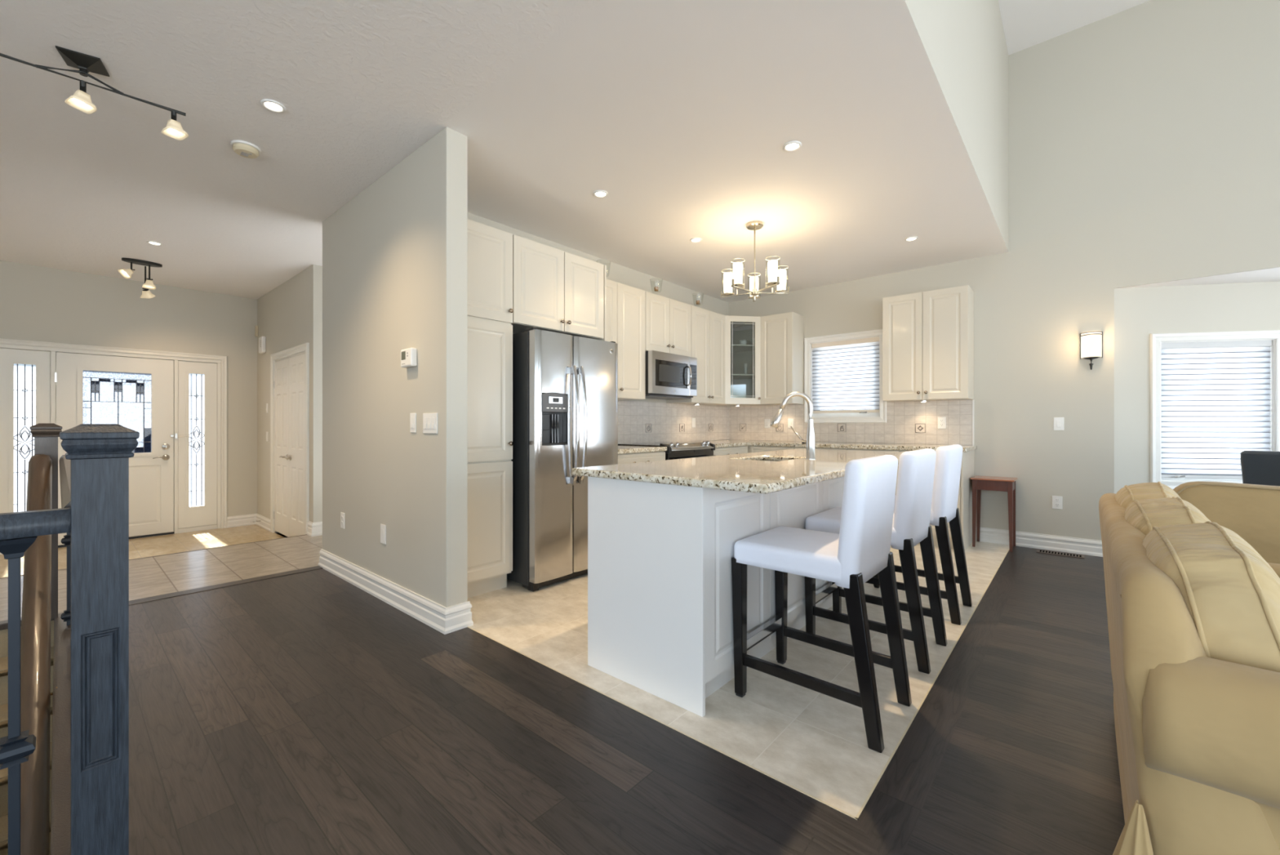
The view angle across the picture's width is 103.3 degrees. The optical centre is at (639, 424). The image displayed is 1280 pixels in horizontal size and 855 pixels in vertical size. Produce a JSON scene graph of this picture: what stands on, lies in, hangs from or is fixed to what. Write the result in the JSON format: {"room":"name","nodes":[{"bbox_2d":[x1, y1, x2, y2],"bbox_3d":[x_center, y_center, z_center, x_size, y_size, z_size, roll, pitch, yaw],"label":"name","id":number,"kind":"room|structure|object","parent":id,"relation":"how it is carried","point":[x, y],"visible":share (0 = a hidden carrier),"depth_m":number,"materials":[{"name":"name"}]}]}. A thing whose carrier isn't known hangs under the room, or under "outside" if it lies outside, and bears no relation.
{"room":"open-plan kitchen","nodes":[
{"label":"open-plan kitchen","id":0,"kind":"room"},
{"bbox_2d":[0,260,257,555],"bbox_3d":[-6.626,-0.065,4.762,0.150,3.110,4.900,0,0,41],"label":"wall","id":1,"kind":"structure","parent":0,"point":[37,303],"depth_m":5.83,"materials":[{"name":"paint"}]},
{"bbox_2d":[0,337,226,554],"bbox_3d":[-5.806,0.220,5.649,0.164,2.140,1.865,0,0,41],"label":"door","id":2,"kind":"structure","parent":1,"relation":"in","point":[146,392],"depth_m":5.77,"materials":[{"name":"white wood"}]},
{"bbox_2d":[224,513,256,528],"bbox_3d":[-5.065,1.222,6.428,0.022,0.135,0.338,0,0,41],"label":"baseboard","id":3,"kind":"structure","parent":1,"relation":"attached to","point":[246,519],"depth_m":6.42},
{"bbox_2d":[0,524,288,577],"bbox_3d":[-5.558,1.290,4.298,2.070,0.001,5.600,0,0,41],"label":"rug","id":4,"kind":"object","parent":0,"point":[144,547],"depth_m":5.52,"materials":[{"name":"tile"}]},
{"bbox_2d":[0,534,322,621],"bbox_3d":[-4.019,1.230,3.425,1.400,0.200,6.300,0,0,41],"label":"floor","id":5,"kind":"structure","parent":0,"point":[150,576],"depth_m":4.03,"materials":[{"name":"tile"}]},
{"bbox_2d":[0,619,53,854],"bbox_3d":[-2.798,2.446,1.691,2.858,2.568,1.093,0,0,41],"label":"staircase","id":6,"kind":"structure","parent":5,"relation":"attached to","point":[3,633],"depth_m":2.62,"materials":[{"name":"brown wood"}]},
{"bbox_2d":[257,264,322,537],"bbox_3d":[-4.096,-0.065,5.890,2.190,3.110,0.120,0,0,41],"label":"wall","id":7,"kind":"structure","parent":0,"point":[290,315],"depth_m":5.52,"materials":[{"name":"paint"}]},
{"bbox_2d":[0,533,306,578],"bbox_3d":[-5.006,1.135,3.355,0.014,0.014,4.900,0,0,41],"label":"trim","id":8,"kind":"structure","parent":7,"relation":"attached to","point":[306,534],"depth_m":4.55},
{"bbox_2d":[258,336,266,353],"bbox_3d":[-4.713,-0.990,6.316,0.160,0.200,0.046,0,0,41],"label":"door chime","id":9,"kind":"object","parent":7,"relation":"attached to","point":[262,340],"visible":1,"depth_m":6.27,"materials":[{"name":"white plastic"}]},
{"bbox_2d":[255,513,270,531],"bbox_3d":[-4.698,1.222,6.318,0.720,0.135,0.022,0,0,41],"label":"baseboard","id":10,"kind":"structure","parent":7,"relation":"attached to","point":[264,522],"depth_m":6.31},
{"bbox_2d":[270,342,309,537],"bbox_3d":[-3.896,0.225,5.667,1.345,2.130,0.174,0,0,41],"label":"door","id":11,"kind":"structure","parent":7,"relation":"in","point":[289,367],"depth_m":5.62,"materials":[{"name":"white wood"}]},
{"bbox_2d":[306,520,312,536],"bbox_3d":[-3.355,1.062,5.152,0.147,0.135,0.022,0,0,41],"label":"baseboard","id":12,"kind":"structure","parent":7,"relation":"attached to","point":[309,523],"depth_m":5.15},
{"bbox_2d":[318,127,467,634],"bbox_3d":[-1.762,-0.245,3.438,2.014,2.750,0.149,0,0,41],"label":"wall","id":13,"kind":"structure","parent":0,"point":[395,255],"depth_m":3.11,"materials":[{"name":"paint"}]},
{"bbox_2d":[340,511,345,528],"bbox_3d":[-2.198,0.710,3.741,0.072,0.116,0.010,0,0,41],"label":"wall outlet","id":14,"kind":"object","parent":13,"relation":"attached to","point":[342,514],"visible":1,"depth_m":3.73,"materials":[{"name":"white plastic"}]},
{"bbox_2d":[380,523,386,544],"bbox_3d":[-1.663,0.710,3.277,0.075,0.125,0.009,0,0,41],"label":"wall plate","id":15,"kind":"object","parent":13,"relation":"attached to","point":[383,527],"visible":1,"depth_m":3.27,"materials":[{"name":"white plastic"}]},
{"bbox_2d":[400,347,417,368],"bbox_3d":[-1.372,-0.394,3.003,0.140,0.108,0.041,0,0,41],"label":"thermostat","id":16,"kind":"object","parent":13,"relation":"attached to","point":[408,356],"visible":1,"depth_m":2.97,"materials":[{"name":"white plastic"}]},
{"bbox_2d":[409,413,416,432],"bbox_3d":[-1.347,-0.009,3.001,0.070,0.116,0.012,0,0,41],"label":"light switch","id":17,"kind":"object","parent":13,"relation":"attached to","point":[412,415],"visible":1,"depth_m":2.99,"materials":[{"name":"white plastic"}]},
{"bbox_2d":[422,413,437,433],"bbox_3d":[-1.189,-0.006,2.863,0.165,0.116,0.012,0,0,41],"label":"light switch","id":18,"kind":"object","parent":13,"relation":"attached to","point":[429,420],"visible":1,"depth_m":2.86,"materials":[{"name":"white plastic"}]},
{"bbox_2d":[444,600,473,634],"bbox_3d":[-1.003,1.062,2.794,0.022,0.135,0.171,0,0,41],"label":"baseboard","id":19,"kind":"structure","parent":13,"relation":"attached to","point":[458,616],"depth_m":2.79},
{"bbox_2d":[467,547,1009,819],"bbox_3d":[1.253,1.131,3.791,2.120,0.006,4.370,0,0,41],"label":"trim","id":20,"kind":"structure","parent":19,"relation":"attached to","point":[856,817],"depth_m":1.87,"materials":[{"name":"beige plastic"}]},
{"bbox_2d":[0,0,1008,302],"bbox_3d":[-2.355,-1.670,3.812,7.544,0.100,9.068,0,0,41],"label":"ceiling","id":21,"kind":"structure","parent":0,"point":[684,113],"depth_m":2.80,"materials":[{"name":"white paint"}]},
{"bbox_2d":[0,45,188,140],"bbox_3d":[-2.484,-1.511,2.256,0.165,0.217,0.696,0,0,41],"label":"track light","id":22,"kind":"object","parent":21,"relation":"attached to","point":[81,100],"visible":1,"depth_m":2.25,"materials":[{"name":"brown metal"}]},
{"bbox_2d":[117,257,162,298],"bbox_3d":[-4.956,-1.447,5.044,0.226,0.346,0.322,0,0,1],"label":"spotlight fixture","id":23,"kind":"object","parent":21,"relation":"attached to","point":[126,273],"visible":1,"depth_m":5.04,"materials":[{"name":"brown metal"}]},
{"bbox_2d":[146,240,162,245],"bbox_3d":[-4.331,-1.615,4.517,0.104,0.008,0.104,0,0,41],"label":"recessed light","id":24,"kind":"object","parent":21,"relation":"in","point":[153,242],"visible":1,"depth_m":4.51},
{"bbox_2d":[230,140,261,158],"bbox_3d":[-2.300,-1.597,2.954,0.140,0.046,0.140,0,0,41],"label":"smoke detector","id":25,"kind":"object","parent":21,"relation":"attached to","point":[243,148],"visible":1,"depth_m":2.92,"materials":[{"name":"white plastic"}]},
{"bbox_2d":[240,151,252,156],"bbox_3d":[-2.298,-1.575,2.954,0.056,0.003,0.046,0,0,41],"label":"grille","id":26,"kind":"object","parent":25,"relation":"attached to","point":[242,153],"depth_m":2.95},
{"bbox_2d":[260,98,285,112],"bbox_3d":[-1.863,-1.615,2.572,0.104,0.008,0.104,0,0,41],"label":"recessed light","id":27,"kind":"object","parent":21,"relation":"in","point":[270,104],"visible":1,"depth_m":2.57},
{"bbox_2d":[593,190,608,197],"bbox_3d":[-0.276,-1.615,3.553,0.104,0.008,0.104,0,0,41],"label":"recessed light","id":28,"kind":"object","parent":21,"relation":"in","point":[599,193],"visible":1,"depth_m":3.55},
{"bbox_2d":[689,237,702,242],"bbox_3d":[0.492,-1.615,4.444,0.104,0.008,0.104,0,0,41],"label":"recessed light","id":29,"kind":"object","parent":21,"relation":"in","point":[694,239],"visible":1,"depth_m":4.44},
{"bbox_2d":[720,220,789,301],"bbox_3d":[0.911,-1.307,4.089,0.548,0.624,0.541,0,0,41],"label":"chandelier","id":30,"kind":"object","parent":21,"relation":"hanging from","point":[776,277],"visible":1,"depth_m":4.08,"materials":[{"name":"glass"}]},
{"bbox_2d":[782,140,801,151],"bbox_3d":[0.886,-1.615,2.945,0.104,0.008,0.104,0,0,41],"label":"recessed light","id":31,"kind":"object","parent":21,"relation":"in","point":[790,146],"visible":1,"depth_m":2.94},
{"bbox_2d":[904,235,918,240],"bbox_3d":[2.365,-1.615,4.412,0.104,0.008,0.104,0,0,41],"label":"recessed light","id":32,"kind":"object","parent":21,"relation":"in","point":[913,237],"visible":1,"depth_m":4.41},
{"bbox_2d":[467,212,728,444],"bbox_3d":[-0.285,-0.245,5.138,0.131,2.750,4.353,0,0,41],"label":"wall","id":33,"kind":"structure","parent":0,"point":[664,418],"depth_m":5.62,"materials":[{"name":"tile"}]},
{"bbox_2d":[511,234,606,341],"bbox_3d":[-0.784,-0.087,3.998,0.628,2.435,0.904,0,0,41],"label":"upper cabinet","id":34,"kind":"object","parent":33,"relation":"attached to","point":[554,290],"visible":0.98,"depth_m":3.77,"materials":[{"name":"white wood"}]},
{"bbox_2d":[606,279,645,399],"bbox_3d":[-0.322,-0.768,4.719,0.380,1.053,0.782,0,0,41],"label":"upper cabinet","id":35,"kind":"object","parent":33,"relation":"attached to","point":[625,304],"visible":0.51,"depth_m":4.72,"materials":[{"name":"white wood"}]},
{"bbox_2d":[645,423,651,432],"bbox_3d":[0.093,0.040,5.469,0.005,0.094,0.094,0,0,41],"label":"tile","id":36,"kind":"object","parent":33,"relation":"attached to","point":[648,426],"depth_m":5.47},
{"bbox_2d":[645,291,691,356],"bbox_3d":[0.186,-1.006,5.304,0.380,0.577,0.763,0,0,41],"label":"upper cabinet","id":37,"kind":"object","parent":33,"relation":"attached to","point":[668,321],"visible":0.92,"depth_m":5.18,"materials":[{"name":"white wood"}]},
{"bbox_2d":[645,350,697,399],"bbox_3d":[0.229,-0.494,5.266,0.471,0.436,0.756,0,0,41],"label":"microwave","id":38,"kind":"object","parent":37,"relation":"attached to","point":[668,375],"visible":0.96,"depth_m":5.10,"materials":[{"name":"silver metal"}]},
{"bbox_2d":[679,423,684,431],"bbox_3d":[0.493,0.040,5.930,0.005,0.094,0.094,0,0,41],"label":"tile","id":39,"kind":"object","parent":33,"relation":"attached to","point":[682,426],"depth_m":5.93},
{"bbox_2d":[666,305,724,404],"bbox_3d":[0.667,-0.768,5.858,0.380,1.053,0.695,0,0,41],"label":"upper cabinet","id":40,"kind":"object","parent":33,"relation":"attached to","point":[708,327],"visible":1,"depth_m":5.75,"materials":[{"name":"white wood"}]},
{"bbox_2d":[704,315,766,405],"bbox_3d":[1.210,-0.768,6.278,0.648,1.053,0.665,0,0,41],"label":"upper cabinet","id":41,"kind":"object","parent":33,"relation":"attached to","point":[741,388],"visible":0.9,"depth_m":6.43,"materials":[{"name":"white wood"}]},
{"bbox_2d":[730,344,754,352],"bbox_3d":[1.204,-0.952,6.295,0.594,0.014,0.624,0,0,41],"label":"shelf","id":42,"kind":"object","parent":41,"relation":"attached to","point":[734,348],"depth_m":6.29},
{"bbox_2d":[730,373,754,379],"bbox_3d":[1.204,-0.597,6.295,0.594,0.014,0.624,0,0,41],"label":"shelf","id":43,"kind":"object","parent":41,"relation":"attached to","point":[733,376],"depth_m":6.29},
{"bbox_2d":[742,363,747,373],"bbox_3d":[1.310,-0.679,6.280,0.055,0.150,0.056,0,0,41],"label":"vase","id":44,"kind":"object","parent":41,"relation":"on","point":[745,365],"visible":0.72,"depth_m":6.26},
{"bbox_2d":[128,547,1124,854],"bbox_3d":[1.033,1.130,0.869,9.380,0.001,9.068,0,0,41],"label":"floor","id":45,"kind":"structure","parent":0,"point":[306,713],"depth_m":1.77,"materials":[{"name":"brown wood"}]},
{"bbox_2d":[0,612,70,854],"bbox_3d":[-2.768,1.142,1.686,2.930,0.036,1.235,0,0,41],"label":"trim","id":46,"kind":"structure","parent":45,"relation":"on","point":[60,762],"depth_m":1.79,"materials":[{"name":"brown wood"}]},
{"bbox_2d":[0,507,71,854],"bbox_3d":[-1.671,0.658,0.737,0.064,0.932,1.120,0,0,41],"label":"stair railing","id":47,"kind":"object","parent":46,"relation":"on","point":[19,531],"visible":1,"depth_m":1.09,"materials":[{"name":"grey wood"}]},
{"bbox_2d":[29,422,62,619],"bbox_3d":[-3.458,0.562,2.949,0.123,1.136,0.123,0,0,41],"label":"newel post","id":48,"kind":"object","parent":46,"relation":"on","point":[46,435],"visible":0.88,"depth_m":2.94,"materials":[{"name":"brown wood"}]},
{"bbox_2d":[58,454,70,625],"bbox_3d":[-2.344,0.651,2.099,2.709,0.945,0.081,0,0,41],"label":"stair railing","id":49,"kind":"object","parent":46,"relation":"on","point":[64,464],"visible":0.15,"depth_m":2.48,"materials":[{"name":"brown wood"}]},
{"bbox_2d":[59,423,139,854],"bbox_3d":[-1.274,0.565,1.194,0.124,1.131,0.124,0,0,41],"label":"newel post","id":50,"kind":"object","parent":45,"relation":"on","point":[99,455],"visible":1,"depth_m":1.17,"materials":[{"name":"grey wood"}]},
{"bbox_2d":[128,565,322,604],"bbox_3d":[-2.959,1.138,3.505,0.105,0.024,1.370,0,0,41],"label":"trim","id":51,"kind":"structure","parent":45,"relation":"on","point":[316,567],"depth_m":3.53,"materials":[{"name":"brown wood"}]},
{"bbox_2d":[1036,549,1084,558],"bbox_3d":[3.656,1.126,4.407,0.320,0.006,0.120,0,0,41],"label":"floor vent","id":52,"kind":"object","parent":45,"relation":"in","point":[1037,550],"visible":1,"depth_m":4.39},
{"bbox_2d":[1098,481,1279,854],"bbox_3d":[1.656,0.662,1.178,1.046,0.920,1.842,0,0,41],"label":"sofa","id":53,"kind":"object","parent":45,"relation":"on","point":[1193,608],"visible":1,"depth_m":0.86,"materials":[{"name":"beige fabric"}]},
{"bbox_2d":[1115,482,1180,508],"bbox_3d":[1.824,0.403,1.793,0.215,0.393,0.451,0,0,41],"label":"cushion","id":54,"kind":"object","parent":53,"relation":"on","point":[1126,495],"depth_m":1.73,"materials":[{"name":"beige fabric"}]},
{"bbox_2d":[1124,497,1211,534],"bbox_3d":[1.531,0.426,1.440,0.232,0.421,0.493,0,0,41],"label":"cushion","id":55,"kind":"object","parent":53,"relation":"on","point":[1140,517],"depth_m":1.38,"materials":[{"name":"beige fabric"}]},
{"bbox_2d":[1142,522,1279,671],"bbox_3d":[1.219,0.439,1.065,0.242,0.438,0.559,0,0,41],"label":"cushion","id":56,"kind":"object","parent":53,"relation":"on","point":[1228,593],"depth_m":0.91,"materials":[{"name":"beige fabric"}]},
{"bbox_2d":[1173,480,1279,563],"bbox_3d":[3.231,0.691,2.100,1.543,0.878,0.972,0,0,41],"label":"loveseat","id":57,"kind":"object","parent":45,"relation":"on","point":[1252,511],"visible":0.09,"depth_m":2.11,"materials":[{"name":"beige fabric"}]},
{"bbox_2d":[1240,450,1279,485],"bbox_3d":[4.056,0.646,3.041,0.577,0.968,0.431,0,0,-20],"label":"dining chair","id":58,"kind":"object","parent":45,"relation":"on","point":[1258,467],"visible":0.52,"depth_m":3.06,"materials":[{"name":"leather"}]},
{"bbox_2d":[446,626,879,854],"bbox_3d":[-0.882,1.130,2.668,4.130,0.001,0.131,0,0,41],"label":"floor","id":59,"kind":"structure","parent":0,"point":[844,831],"depth_m":1.73,"materials":[{"name":"brown wood"}]},
{"bbox_2d":[467,540,1009,816],"bbox_3d":[0.902,1.130,4.097,3.048,0.001,4.368,0,0,41],"label":"floor","id":60,"kind":"structure","parent":0,"point":[815,743],"depth_m":2.17,"materials":[{"name":"tile"}]},
{"bbox_2d":[467,218,513,597],"bbox_3d":[-1.256,-0.087,3.455,0.628,2.435,0.526,0,0,41],"label":"pantry cabinet","id":61,"kind":"object","parent":60,"relation":"on","point":[490,249],"visible":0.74,"depth_m":3.34,"materials":[{"name":"white wood"}]},
{"bbox_2d":[506,327,617,591],"bbox_3d":[-0.663,0.237,3.894,0.791,1.785,0.815,0,0,41],"label":"fridge","id":62,"kind":"object","parent":60,"relation":"on","point":[565,386],"visible":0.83,"depth_m":3.54,"materials":[{"name":"silver metal"}]},
{"bbox_2d":[617,451,665,463],"bbox_3d":[-0.231,0.688,4.599,0.675,0.885,0.720,0,0,41],"label":"base cabinet","id":63,"kind":"object","parent":60,"relation":"on","point":[625,458],"visible":0.11,"depth_m":4.41,"materials":[{"name":"beige wood"}]},
{"bbox_2d":[617,444,666,453],"bbox_3d":[-0.232,0.225,4.599,0.653,0.040,0.723,0,0,41],"label":"countertop","id":64,"kind":"structure","parent":63,"relation":"on","point":[622,449],"depth_m":4.44,"materials":[{"name":"beige stone"}]},
{"bbox_2d":[617,440,715,459],"bbox_3d":[0.304,0.630,5.140,0.737,0.919,0.796,0,0,41],"label":"range","id":65,"kind":"object","parent":60,"relation":"on","point":[675,450],"visible":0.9,"depth_m":4.92,"materials":[{"name":"black metal"}]},
{"bbox_2d":[617,441,684,446],"bbox_3d":[0.234,0.213,5.202,0.550,0.034,0.796,0,0,41],"label":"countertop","id":66,"kind":"structure","parent":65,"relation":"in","point":[659,443],"depth_m":5.08,"materials":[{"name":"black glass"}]},
{"bbox_2d":[587,476,844,716],"bbox_3d":[0.797,0.686,3.108,0.678,0.888,2.472,0,0,41],"label":"kitchen island","id":67,"kind":"object","parent":60,"relation":"on","point":[660,611],"visible":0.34,"depth_m":2.15,"materials":[{"name":"white wood"}]},
{"bbox_2d":[571,448,902,493],"bbox_3d":[0.890,0.225,3.042,1.015,0.034,2.550,0,0,41],"label":"island countertop","id":68,"kind":"structure","parent":67,"relation":"on","point":[771,471],"depth_m":2.33,"materials":[{"name":"beige stone"}]},
{"bbox_2d":[769,391,815,459],"bbox_3d":[0.918,0.006,3.070,0.269,0.404,0.128,0,0,5],"label":"kitchen faucet","id":69,"kind":"object","parent":68,"relation":"on","point":[811,441],"visible":1,"depth_m":3.02,"materials":[{"name":"silver metal"}]},
{"bbox_2d":[713,445,747,455],"bbox_3d":[0.770,0.688,5.752,0.675,0.885,0.735,0,0,41],"label":"base cabinet","id":70,"kind":"object","parent":60,"relation":"on","point":[741,449],"visible":0.12,"depth_m":5.54,"materials":[{"name":"beige wood"}]},
{"bbox_2d":[678,440,977,452],"bbox_3d":[1.777,0.225,5.301,2.766,0.040,1.377,0,0,41],"label":"countertop","id":71,"kind":"structure","parent":70,"relation":"on","point":[718,443],"depth_m":5.30,"materials":[{"name":"beige stone"}]},
{"bbox_2d":[750,445,795,452],"bbox_3d":[1.667,0.688,5.887,0.530,0.885,0.656,0,0,41],"label":"base cabinet","id":72,"kind":"object","parent":60,"relation":"on","point":[753,448],"visible":0.09,"depth_m":5.71,"materials":[{"name":"beige wood"}]},
{"bbox_2d":[794,446,848,449],"bbox_3d":[2.079,0.688,5.530,0.556,0.885,0.656,0,0,41],"label":"base cabinet","id":73,"kind":"object","parent":60,"relation":"on","point":[795,447],"visible":0.04,"depth_m":5.27,"materials":[{"name":"beige wood"}]},
{"bbox_2d":[731,454,911,752],"bbox_3d":[0.745,0.628,2.084,0.584,1.004,0.444,0,0,41],"label":"bar stool","id":74,"kind":"object","parent":60,"relation":"on","point":[849,558],"visible":1,"depth_m":1.97,"materials":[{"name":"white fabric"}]},
{"bbox_2d":[847,448,900,495],"bbox_3d":[2.473,0.688,5.188,0.484,0.885,0.656,0,0,41],"label":"base cabinet","id":75,"kind":"object","parent":60,"relation":"on","point":[848,449],"visible":0.06,"depth_m":4.92,"materials":[{"name":"beige wood"}]},
{"bbox_2d":[804,448,946,673],"bbox_3d":[1.222,0.628,2.634,0.584,1.004,0.444,0,0,41],"label":"bar stool","id":76,"kind":"object","parent":60,"relation":"on","point":[911,526],"visible":0.83,"depth_m":2.47,"materials":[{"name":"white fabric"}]},
{"bbox_2d":[865,444,972,625],"bbox_3d":[1.716,0.628,3.192,0.584,1.004,0.444,0,0,41],"label":"bar stool","id":77,"kind":"object","parent":60,"relation":"on","point":[944,509],"visible":0.6,"depth_m":2.92,"materials":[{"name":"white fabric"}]},
{"bbox_2d":[899,449,960,549],"bbox_3d":[2.844,0.688,4.865,0.495,0.885,0.656,0,0,41],"label":"base cabinet","id":78,"kind":"object","parent":60,"relation":"on","point":[935,538],"visible":0.03,"depth_m":4.58,"materials":[{"name":"beige wood"}]},
{"bbox_2d":[960,449,974,550],"bbox_3d":[3.050,0.688,4.708,0.018,0.885,0.624,0,0,41],"label":"end panel","id":79,"kind":"object","parent":60,"relation":"on","point":[967,467],"visible":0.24,"depth_m":4.61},
{"bbox_2d":[970,475,1017,551],"bbox_3d":[3.279,0.812,4.689,0.328,0.635,0.314,0,0,41],"label":"side table","id":80,"kind":"object","parent":60,"relation":"on","point":[980,482],"visible":1,"depth_m":4.65,"materials":[{"name":"brown wood"}]},
{"bbox_2d":[857,546,1028,854],"bbox_3d":[2.059,1.130,3.005,0.132,0.001,4.498,0,0,41],"label":"floor","id":81,"kind":"structure","parent":0,"point":[889,817],"depth_m":1.85,"materials":[{"name":"brown wood"}]},
{"bbox_2d":[904,0,1008,252],"bbox_3d":[0.448,-2.545,1.378,0.120,1.849,9.068,0,0,41],"label":"wall","id":82,"kind":"structure","parent":0,"point":[964,43],"depth_m":3.34,"materials":[{"name":"paint"}]},
{"bbox_2d":[728,0,1279,540],"bbox_3d":[4.136,-1.170,4.266,7.710,4.600,0.151,0,0,41],"label":"wall","id":83,"kind":"structure","parent":0,"point":[1033,301],"depth_m":4.41,"materials":[{"name":"paint"}]},
{"bbox_2d":[739,423,746,431],"bbox_3d":[1.341,0.040,6.591,0.094,0.094,0.005,0,0,41],"label":"tile","id":84,"kind":"object","parent":83,"relation":"attached to","point":[742,426],"depth_m":6.59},
{"bbox_2d":[764,418,769,427],"bbox_3d":[1.599,-0.012,6.361,0.075,0.116,0.012,0,0,41],"label":"light switch","id":85,"kind":"object","parent":83,"relation":"attached to","point":[766,420],"visible":1,"depth_m":6.36,"materials":[{"name":"white plastic"}]},
{"bbox_2d":[776,423,783,431],"bbox_3d":[1.726,0.040,6.256,0.094,0.094,0.005,0,0,41],"label":"tile","id":86,"kind":"object","parent":83,"relation":"attached to","point":[780,427],"depth_m":6.25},
{"bbox_2d":[760,311,804,404],"bbox_3d":[1.694,-0.768,6.061,0.408,1.053,0.360,0,0,41],"label":"upper cabinet","id":87,"kind":"object","parent":83,"relation":"attached to","point":[781,335],"visible":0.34,"depth_m":5.94,"materials":[{"name":"white wood"}]},
{"bbox_2d":[787,418,793,427],"bbox_3d":[1.833,-0.012,6.157,0.075,0.116,0.012,0,0,41],"label":"light switch","id":88,"kind":"object","parent":83,"relation":"attached to","point":[790,421],"visible":0.99,"depth_m":6.16,"materials":[{"name":"white plastic"}]},
{"bbox_2d":[837,423,845,431],"bbox_3d":[2.296,0.040,5.761,0.094,0.094,0.005,0,0,41],"label":"tile","id":89,"kind":"object","parent":83,"relation":"attached to","point":[841,427],"depth_m":5.76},
{"bbox_2d":[804,328,886,422],"bbox_3d":[2.356,-0.523,5.803,0.913,1.013,0.164,0,0,41],"label":"window","id":90,"kind":"structure","parent":83,"relation":"in","point":[881,416],"depth_m":5.78,"materials":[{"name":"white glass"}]},
{"bbox_2d":[811,337,879,413],"bbox_3d":[2.340,-0.544,5.784,0.757,0.828,0.050,0,0,41],"label":"window blind","id":91,"kind":"object","parent":90,"relation":"attached to","point":[846,373],"visible":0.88,"depth_m":5.76,"materials":[{"name":"plastic"}]},
{"bbox_2d":[915,423,925,432],"bbox_3d":[2.900,0.040,5.236,0.094,0.094,0.005,0,0,41],"label":"tile","id":92,"kind":"object","parent":83,"relation":"attached to","point":[919,428],"depth_m":5.24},
{"bbox_2d":[882,284,973,401],"bbox_3d":[2.859,-0.768,5.048,0.744,1.053,0.360,0,0,41],"label":"upper cabinet","id":93,"kind":"object","parent":83,"relation":"attached to","point":[928,336],"visible":1,"depth_m":4.91,"materials":[{"name":"white wood"}]},
{"bbox_2d":[937,417,946,428],"bbox_3d":[3.044,-0.015,5.107,0.072,0.116,0.010,0,0,41],"label":"wall outlet","id":94,"kind":"object","parent":83,"relation":"attached to","point":[941,420],"visible":1,"depth_m":5.10,"materials":[{"name":"white plastic"}]},
{"bbox_2d":[972,399,973,444],"bbox_3d":[3.252,-0.018,4.939,0.012,0.445,0.013,0,0,41],"label":"trim","id":95,"kind":"structure","parent":83,"relation":"attached to","point":[972,399],"depth_m":4.93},
{"bbox_2d":[976,526,1102,556],"bbox_3d":[3.637,1.062,4.599,0.980,0.135,0.022,0,0,41],"label":"baseboard","id":96,"kind":"structure","parent":83,"relation":"attached to","point":[1030,540],"depth_m":4.57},
{"bbox_2d":[1052,495,1062,509],"bbox_3d":[3.730,0.698,4.526,0.072,0.116,0.010,0,0,41],"label":"wall outlet","id":97,"kind":"object","parent":83,"relation":"attached to","point":[1057,500],"visible":1,"depth_m":4.52,"materials":[{"name":"white plastic"}]},
{"bbox_2d":[1054,497,1059,506],"bbox_3d":[3.728,0.698,4.523,0.033,0.075,0.003,0,0,41],"label":"socket","id":98,"kind":"object","parent":97,"relation":"attached to","point":[1056,500],"depth_m":4.52,"materials":[{"name":"white plastic"}]},
{"bbox_2d":[1053,417,1063,430],"bbox_3d":[3.738,-0.005,4.518,0.072,0.116,0.012,0,0,41],"label":"light switch","id":99,"kind":"object","parent":83,"relation":"attached to","point":[1058,421],"visible":1,"depth_m":4.52,"materials":[{"name":"white plastic"}]},
{"bbox_2d":[1080,330,1102,369],"bbox_3d":[3.873,-0.632,4.344,0.149,0.325,0.095,0,0,41],"label":"wall sconce","id":100,"kind":"object","parent":83,"relation":"attached to","point":[1091,342],"visible":1,"depth_m":4.32,"materials":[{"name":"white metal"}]},
{"bbox_2d":[998,0,1150,54],"bbox_3d":[2.489,-3.520,-0.395,5.525,0.100,9.068,0,0,41],"label":"ceiling","id":101,"kind":"structure","parent":0,"point":[1026,24],"depth_m":4.29,"materials":[{"name":"white paint"}]},
{"bbox_2d":[1114,280,1279,493],"bbox_3d":[4.664,-0.010,4.221,1.300,2.280,0.120,0,0,11],"label":"wall","id":102,"kind":"structure","parent":0,"point":[1140,313],"depth_m":4.24,"materials":[{"name":"paint"}]},
{"bbox_2d":[1149,329,1279,488],"bbox_3d":[4.732,-0.107,4.205,0.926,1.295,0.164,0,0,11],"label":"window","id":103,"kind":"structure","parent":102,"relation":"in","point":[1155,340],"depth_m":4.18,"materials":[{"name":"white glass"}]},
{"bbox_2d":[1160,340,1271,479],"bbox_3d":[4.727,-0.117,4.181,0.770,1.132,0.050,0,0,11],"label":"window blind","id":104,"kind":"object","parent":103,"relation":"attached to","point":[1215,397],"visible":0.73,"depth_m":4.17,"materials":[{"name":"plastic"}]},
{"bbox_2d":[1119,266,1279,288],"bbox_3d":[5.755,-1.190,3.270,3.960,0.080,0.750,0,0,41],"label":"ceiling","id":105,"kind":"structure","parent":0,"point":[1273,274],"depth_m":4.03,"materials":[{"name":"white paint"}]},
{"bbox_3d":[-2.856,-0.220,5.739,0.120,2.800,1.280,0,0,41],"label":"wall","id":106,"kind":"structure","parent":0,"visible":0},
{"bbox_2d":[311,521,322,536],"bbox_3d":[-2.849,1.062,5.639,0.022,0.135,1.422,0,0,41],"label":"baseboard","id":107,"kind":"structure","parent":106,"relation":"attached to","point":[317,530],"depth_m":5.14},
{"bbox_3d":[-2.394,2.443,2.093,2.960,2.574,0.019,0,0,41],"label":"wall","id":108,"kind":"structure","parent":0,"visible":0},
{"bbox_2d":[20,453,57,854],"bbox_3d":[-2.465,1.171,2.072,2.484,2.004,0.105,0,0,41],"label":"stair handrail","id":109,"kind":"object","parent":108,"relation":"attached to","point":[35,637],"visible":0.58,"depth_m":2.13,"materials":[{"name":"brown wood"}]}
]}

